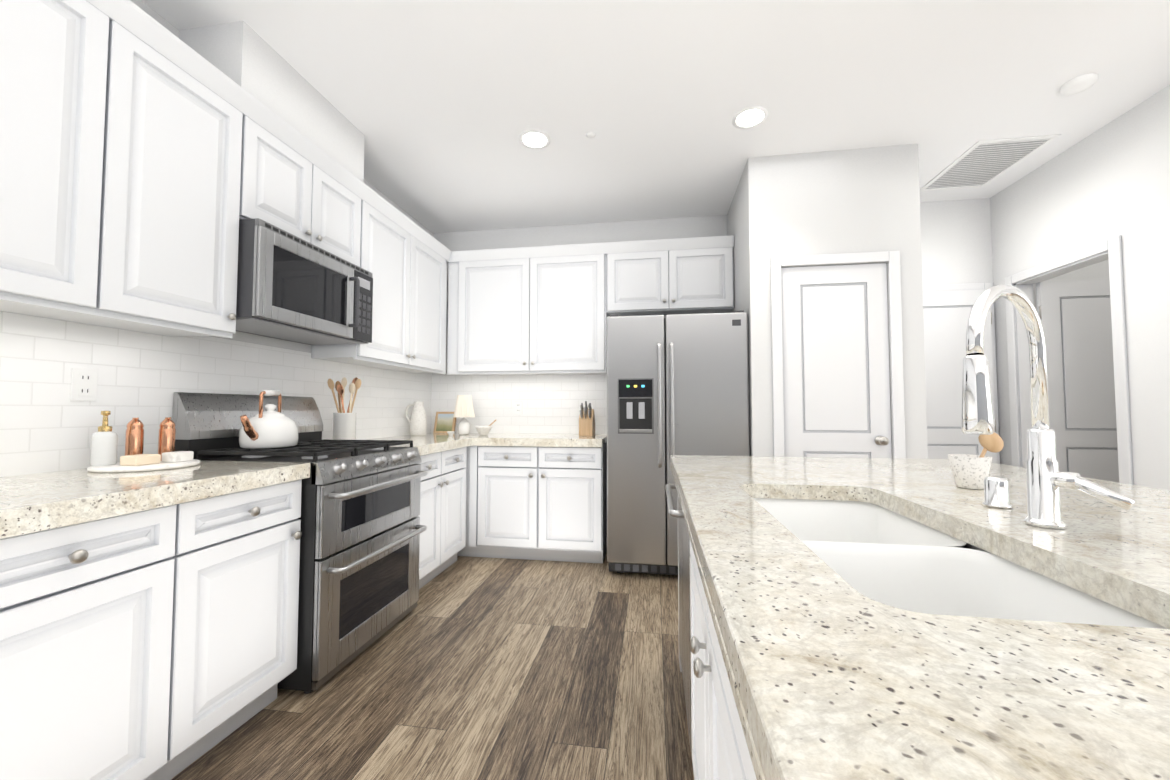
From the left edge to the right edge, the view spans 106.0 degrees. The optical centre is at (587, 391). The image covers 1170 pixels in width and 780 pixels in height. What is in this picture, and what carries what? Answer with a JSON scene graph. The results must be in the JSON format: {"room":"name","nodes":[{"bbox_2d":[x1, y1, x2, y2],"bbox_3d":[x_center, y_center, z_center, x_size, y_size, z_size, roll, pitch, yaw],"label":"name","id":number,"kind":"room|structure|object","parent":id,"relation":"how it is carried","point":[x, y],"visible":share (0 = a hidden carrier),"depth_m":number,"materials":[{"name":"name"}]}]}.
{"room":"kitchen","nodes":[
{"label":"kitchen","id":0,"kind":"room"},
{"bbox_2d":[130,0,433,352],"bbox_3d":[-2.055,-0.246,0.316,0.100,2.770,7.805,0,-2,9],"label":"wall","id":1,"kind":"structure","parent":0,"point":[237,335],"depth_m":2.33,"materials":[{"name":"paint"}]},
{"bbox_2d":[0,0,119,319],"bbox_3d":[-1.744,-0.762,0.972,0.314,0.986,0.900,0,-2,9],"label":"upper cabinet","id":2,"kind":"object","parent":1,"relation":"attached to","point":[60,59],"depth_m":1.29,"materials":[{"name":"white wood"}]},
{"bbox_2d":[70,368,97,400],"bbox_3d":[-1.804,-0.025,1.583,0.006,0.116,0.072,0,-2,9],"label":"electrical outlet","id":3,"kind":"object","parent":1,"relation":"attached to","point":[83,384],"visible":1,"depth_m":1.58,"materials":[{"name":"white plastic"}]},
{"bbox_2d":[60,4,251,337],"bbox_3d":[-1.642,-0.735,1.644,0.314,0.986,0.461,0,-2,9],"label":"upper cabinet","id":4,"kind":"object","parent":1,"relation":"attached to","point":[148,162],"depth_m":1.60,"materials":[{"name":"white wood"}]},
{"bbox_2d":[179,21,364,182],"bbox_3d":[-1.554,-1.396,2.273,0.320,0.315,0.790,0,-2,9],"label":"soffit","id":5,"kind":"structure","parent":1,"relation":"attached to","point":[247,58],"depth_m":2.04,"materials":[{"name":"paint"}]},
{"bbox_2d":[248,104,367,268],"bbox_3d":[-1.550,-0.961,2.260,0.314,0.485,0.766,0,-2,9],"label":"upper cabinet","id":6,"kind":"object","parent":1,"relation":"attached to","point":[292,188],"depth_m":2.17,"materials":[{"name":"white wood"}]},
{"bbox_2d":[236,218,372,344],"bbox_3d":[-1.482,-0.500,2.231,0.448,0.419,0.752,0,-2,9],"label":"microwave","id":7,"kind":"object","parent":6,"relation":"attached to","point":[292,287],"visible":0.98,"depth_m":2.07,"materials":[{"name":"grey metal"}]},
{"bbox_2d":[311,192,450,373],"bbox_3d":[-1.409,-0.673,3.184,0.314,0.986,1.125,0,-2,9],"label":"upper cabinet","id":8,"kind":"object","parent":1,"relation":"attached to","point":[409,269],"depth_m":3.03,"materials":[{"name":"white wood"}]},
{"bbox_2d":[171,553,693,779],"bbox_3d":[1.791,1.139,-0.323,7.880,0.050,7.805,0,-2,9],"label":"floor","id":9,"kind":"structure","parent":0,"point":[476,668],"depth_m":1.74,"materials":[{"name":"brown wood"}]},
{"bbox_2d":[0,502,187,779],"bbox_3d":[-1.589,0.724,0.853,0.639,0.874,0.962,0,-2,9],"label":"base cabinet","id":10,"kind":"object","parent":9,"relation":"on","point":[159,643],"depth_m":1.10,"materials":[{"name":"white wood"}]},
{"bbox_2d":[0,460,309,538],"bbox_3d":[-1.679,0.249,0.180,0.670,0.060,3.287,0,-2,9],"label":"countertop","id":11,"kind":"structure","parent":10,"relation":"on","point":[32,503],"depth_m":1.24,"materials":[{"name":"stone"}]},
{"bbox_2d":[87,411,200,472],"bbox_3d":[-1.607,0.172,1.615,0.292,0.206,0.292,0,-2,9],"label":"soap tray","id":12,"kind":"object","parent":11,"relation":"on","point":[103,451],"visible":1,"depth_m":1.57,"materials":[{"name":"ceramic"}]},
{"bbox_2d":[0,311,431,476],"bbox_3d":[-1.847,0.011,1.337,0.004,0.589,5.505,0,-2,9],"label":"tile backsplash","id":13,"kind":"structure","parent":11,"relation":"on","point":[47,424],"depth_m":1.73,"materials":[{"name":"white tile"}]},
{"bbox_2d":[180,479,301,771],"bbox_3d":[-1.482,0.753,1.557,0.639,0.874,0.464,0,-2,9],"label":"base cabinet","id":14,"kind":"object","parent":9,"relation":"on","point":[241,580],"depth_m":1.48,"materials":[{"name":"white wood"}]},
{"bbox_2d":[173,392,427,693],"bbox_3d":[-1.311,0.614,2.160,0.785,1.200,0.752,0,-2,9],"label":"range","id":15,"kind":"object","parent":9,"relation":"on","point":[361,528],"visible":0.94,"depth_m":1.95,"materials":[{"name":"silver metal"}]},
{"bbox_2d":[239,390,298,448],"bbox_3d":[-1.482,0.122,2.016,0.225,0.264,0.301,0,-2,9],"label":"kettle","id":16,"kind":"object","parent":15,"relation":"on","point":[270,427],"visible":1,"depth_m":1.98,"materials":[{"name":"white ceramic"}]},
{"bbox_2d":[416,447,466,588],"bbox_3d":[-1.271,0.809,2.953,0.639,0.874,0.826,0,-2,9],"label":"base cabinet","id":17,"kind":"object","parent":9,"relation":"on","point":[443,490],"depth_m":2.91,"materials":[{"name":"white wood"}]},
{"bbox_2d":[457,446,480,556],"bbox_3d":[-1.127,0.838,3.664,0.708,0.874,0.614,0,-2,9],"label":"base cabinet","id":18,"kind":"object","parent":9,"relation":"on","point":[473,461],"depth_m":3.32,"materials":[{"name":"white wood"}]},
{"bbox_2d":[477,442,606,562],"bbox_3d":[-0.344,0.833,3.546,1.008,0.874,0.614,0,-2,9],"label":"base cabinet","id":19,"kind":"object","parent":9,"relation":"on","point":[538,503],"depth_m":3.25,"materials":[{"name":"white wood"}]},
{"bbox_2d":[365,433,606,455],"bbox_3d":[-0.723,0.371,3.201,1.653,0.060,1.447,0,-2,9],"label":"countertop","id":20,"kind":"structure","parent":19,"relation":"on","point":[428,443],"depth_m":3.23,"materials":[{"name":"stone"}]},
{"bbox_2d":[327,377,360,439],"bbox_3d":[-1.487,0.112,2.712,0.154,0.414,0.172,0,-2,9],"label":"utensil crock","id":21,"kind":"object","parent":20,"relation":"on","point":[344,425],"visible":0.83,"depth_m":2.67,"materials":[{"name":"white ceramic"}]},
{"bbox_2d":[405,401,426,435],"bbox_3d":[-1.395,0.218,3.596,0.167,0.275,0.126,0,-2,9],"label":"pitcher","id":22,"kind":"object","parent":20,"relation":"on","point":[418,423],"visible":1,"depth_m":3.55,"materials":[{"name":"white ceramic"}]},
{"bbox_2d":[433,412,455,432],"bbox_3d":[-1.281,0.276,3.976,0.190,0.190,0.074,0,-2,9],"label":"framed picture","id":23,"kind":"object","parent":20,"relation":"on","point":[445,422],"visible":0.79,"depth_m":3.97,"materials":[{"name":"brown wood"}]},
{"bbox_2d":[447,431,454,435],"bbox_3d":[-1.098,0.336,3.546,0.064,0.034,0.064,0,-2,9],"label":"dish","id":24,"kind":"object","parent":20,"relation":"on","point":[450,433],"visible":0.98,"depth_m":3.53,"materials":[{"name":"white ceramic"}]},
{"bbox_2d":[453,395,474,434],"bbox_3d":[-1.034,0.195,3.704,0.176,0.330,0.176,0,-2,9],"label":"lamp","id":25,"kind":"object","parent":20,"relation":"on","point":[464,408],"visible":0.98,"depth_m":3.66,"materials":[{"name":"white fabric"}]},
{"bbox_2d":[475,420,495,434],"bbox_3d":[-0.843,0.293,3.651,0.173,0.129,0.140,0,-2,9],"label":"bowl","id":26,"kind":"object","parent":20,"relation":"on","point":[483,430],"visible":1,"depth_m":3.61,"materials":[{"name":"white ceramic"}]},
{"bbox_2d":[432,373,606,433],"bbox_3d":[-0.601,0.115,3.928,1.630,0.589,0.004,0,-2,9],"label":"tile backsplash","id":27,"kind":"structure","parent":20,"relation":"on","point":[551,404],"depth_m":3.92,"materials":[{"name":"white tile"}]},
{"bbox_2d":[579,401,594,435],"bbox_3d":[-0.006,0.216,3.581,0.110,0.277,0.234,0,-2,9],"label":"knife block","id":28,"kind":"object","parent":20,"relation":"on","point":[587,422],"visible":1,"depth_m":3.53,"materials":[{"name":"brown wood"}]},
{"bbox_2d":[665,484,691,751],"bbox_3d":[0.619,0.754,1.569,0.658,0.871,0.604,0,-2,9],"label":"dishwasher","id":29,"kind":"object","parent":9,"relation":"on","point":[684,591],"visible":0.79,"depth_m":1.49,"materials":[{"name":"grey metal"}]},
{"bbox_2d":[607,310,749,574],"bbox_3d":[0.640,0.369,3.250,0.925,1.778,0.853,0,-2,9],"label":"refrigerator","id":30,"kind":"object","parent":9,"relation":"on","point":[677,384],"visible":0.81,"depth_m":2.92,"materials":[{"name":"grey metal"}]},
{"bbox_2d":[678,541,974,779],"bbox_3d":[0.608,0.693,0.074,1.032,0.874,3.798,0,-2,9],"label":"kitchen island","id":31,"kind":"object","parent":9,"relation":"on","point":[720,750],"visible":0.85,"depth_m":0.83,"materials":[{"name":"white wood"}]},
{"bbox_2d":[670,455,1169,779],"bbox_3d":[0.724,0.245,0.080,1.260,0.060,3.810,0,-2,9],"label":"island countertop","id":32,"kind":"structure","parent":31,"relation":"on","point":[832,674],"depth_m":0.40,"materials":[{"name":"stone"}]},
{"bbox_2d":[753,498,1167,628],"bbox_3d":[0.540,0.387,0.831,0.410,0.200,0.854,0,-2,9],"label":"island sink","id":33,"kind":"object","parent":32,"relation":"in","point":[878,553],"visible":0.21,"depth_m":0.81,"materials":[{"name":"white ceramic"}]},
{"bbox_2d":[948,432,1003,488],"bbox_3d":[1.046,0.181,1.190,0.118,0.154,0.092,0,-2,9],"label":"cup","id":34,"kind":"object","parent":32,"relation":"on","point":[970,471],"visible":0.92,"depth_m":1.16,"materials":[{"name":"white stone"}]},
{"bbox_2d":[982,476,1011,508],"bbox_3d":[0.892,0.217,0.962,0.048,0.063,0.048,0,-2,9],"label":"air gap","id":35,"kind":"object","parent":32,"relation":"on","point":[996,492],"visible":1,"depth_m":0.95,"materials":[{"name":"silver metal"}]},
{"bbox_2d":[961,284,1135,528],"bbox_3d":[0.764,0.026,0.773,0.257,0.431,0.152,0,-2,9],"label":"faucet","id":36,"kind":"object","parent":32,"relation":"on","point":[1047,479],"visible":1,"depth_m":0.78,"materials":[{"name":"silver metal"}]},
{"bbox_2d":[142,0,1169,232],"bbox_3d":[1.791,-1.689,-0.208,7.880,0.088,7.805,0,-2,9],"label":"ceiling","id":37,"kind":"structure","parent":0,"point":[441,105],"depth_m":2.23,"materials":[{"name":"white paint"}]},
{"bbox_2d":[519,130,549,149],"bbox_3d":[-0.321,-1.533,2.688,0.190,0.006,0.190,0,-2,9],"label":"recessed light","id":38,"kind":"object","parent":37,"relation":"in","point":[534,139],"visible":1,"depth_m":2.68,"materials":[{"name":"white plastic"}]},
{"bbox_2d":[732,106,767,128],"bbox_3d":[0.917,-1.541,2.486,0.190,0.006,0.190,0,-2,9],"label":"recessed light","id":39,"kind":"object","parent":37,"relation":"in","point":[751,117],"visible":1,"depth_m":2.48,"materials":[{"name":"white plastic"}]},
{"bbox_2d":[920,134,1060,191],"bbox_3d":[2.658,-1.520,2.976,0.440,0.008,0.630,0,-2,9],"label":"ceiling vent","id":40,"kind":"object","parent":37,"relation":"in","point":[981,164],"visible":0.92,"depth_m":2.92,"materials":[{"name":"white plastic"}]},
{"bbox_2d":[1060,73,1097,95],"bbox_3d":[2.473,-1.540,2.220,0.130,0.030,0.130,0,-2,9],"label":"smoke detector","id":41,"kind":"object","parent":37,"relation":"attached to","point":[1079,84],"visible":1,"depth_m":2.20,"materials":[{"name":"white plastic"}]},
{"bbox_2d":[727,173,746,312],"bbox_3d":[1.166,-0.126,3.285,0.090,2.770,0.765,0,-2,9],"label":"wall","id":42,"kind":"structure","parent":0,"point":[735,212],"depth_m":3.26,"materials":[{"name":"paint"}]},
{"bbox_2d":[434,198,1109,372],"bbox_3d":[2.417,-0.116,3.533,7.780,2.770,0.100,0,-2,9],"label":"wall","id":43,"kind":"structure","parent":0,"point":[956,242],"depth_m":3.49,"materials":[{"name":"paint"}]},
{"bbox_2d":[514,401,521,414],"bbox_3d":[-0.614,0.145,3.923,0.072,0.116,0.006,0,-2,9],"label":"electrical outlet","id":44,"kind":"object","parent":43,"relation":"attached to","point":[517,407],"visible":1,"depth_m":3.92,"materials":[{"name":"white plastic"}]},
{"bbox_2d":[447,247,609,375],"bbox_3d":[-0.495,-0.649,3.777,1.350,0.986,0.319,0,-2,9],"label":"upper cabinet","id":45,"kind":"object","parent":43,"relation":"attached to","point":[542,310],"depth_m":3.62,"materials":[{"name":"white wood"}]},
{"bbox_2d":[607,239,733,317],"bbox_3d":[0.661,-0.891,3.612,0.986,0.515,0.319,0,-2,9],"label":"upper cabinet","id":46,"kind":"object","parent":43,"relation":"attached to","point":[696,276],"depth_m":3.46,"materials":[{"name":"white wood"}]},
{"bbox_2d":[923,289,995,462],"bbox_3d":[2.678,0.240,3.340,0.762,2.030,0.100,0,-2,9],"label":"hall door","id":47,"kind":"structure","parent":43,"relation":"in","point":[946,315],"depth_m":3.36,"materials":[{"name":"white wood"}]},
{"bbox_2d":[922,283,999,463],"bbox_3d":[2.685,0.213,3.420,0.884,2.102,0.016,0,-2,9],"label":"door frame","id":48,"kind":"structure","parent":43,"relation":"attached to","point":[971,286],"depth_m":3.38,"materials":[{"name":"white wood"}]},
{"bbox_2d":[743,144,927,458],"bbox_3d":[1.556,-0.146,2.793,1.008,2.770,0.090,0,-2,9],"label":"wall","id":49,"kind":"structure","parent":0,"point":[860,200],"depth_m":2.79,"materials":[{"name":"paint"}]},
{"bbox_2d":[781,263,891,457],"bbox_3d":[1.548,0.215,2.730,0.623,2.030,0.100,0,-2,9],"label":"pantry door","id":50,"kind":"structure","parent":49,"relation":"in","point":[836,374],"depth_m":2.76,"materials":[{"name":"white wood"}]},
{"bbox_2d":[770,251,905,458],"bbox_3d":[1.548,0.185,2.728,0.755,2.102,0.016,0,-2,9],"label":"door frame","id":51,"kind":"structure","parent":49,"relation":"attached to","point":[892,257],"depth_m":2.75,"materials":[{"name":"white wood"}]},
{"bbox_2d":[990,85,1169,490],"bbox_3d":[3.067,-0.156,2.561,0.115,2.770,1.629,0,-2,9],"label":"wall","id":52,"kind":"structure","parent":0,"point":[1111,179],"depth_m":2.44,"materials":[{"name":"paint"}]},
{"bbox_2d":[1005,235,1133,484],"bbox_3d":[3.098,0.189,2.819,0.129,2.102,0.814,0,-2,9],"label":"door frame","id":53,"kind":"structure","parent":52,"relation":"attached to","point":[1112,247],"depth_m":2.77,"materials":[{"name":"white wood"}]},
{"bbox_2d":[1036,279,1118,482],"bbox_3d":[3.586,0.227,3.023,0.770,2.030,0.100,0,-2,9],"label":"door","id":54,"kind":"structure","parent":52,"relation":"in","point":[1075,318],"depth_m":3.08,"materials":[{"name":"white wood"}]}
]}

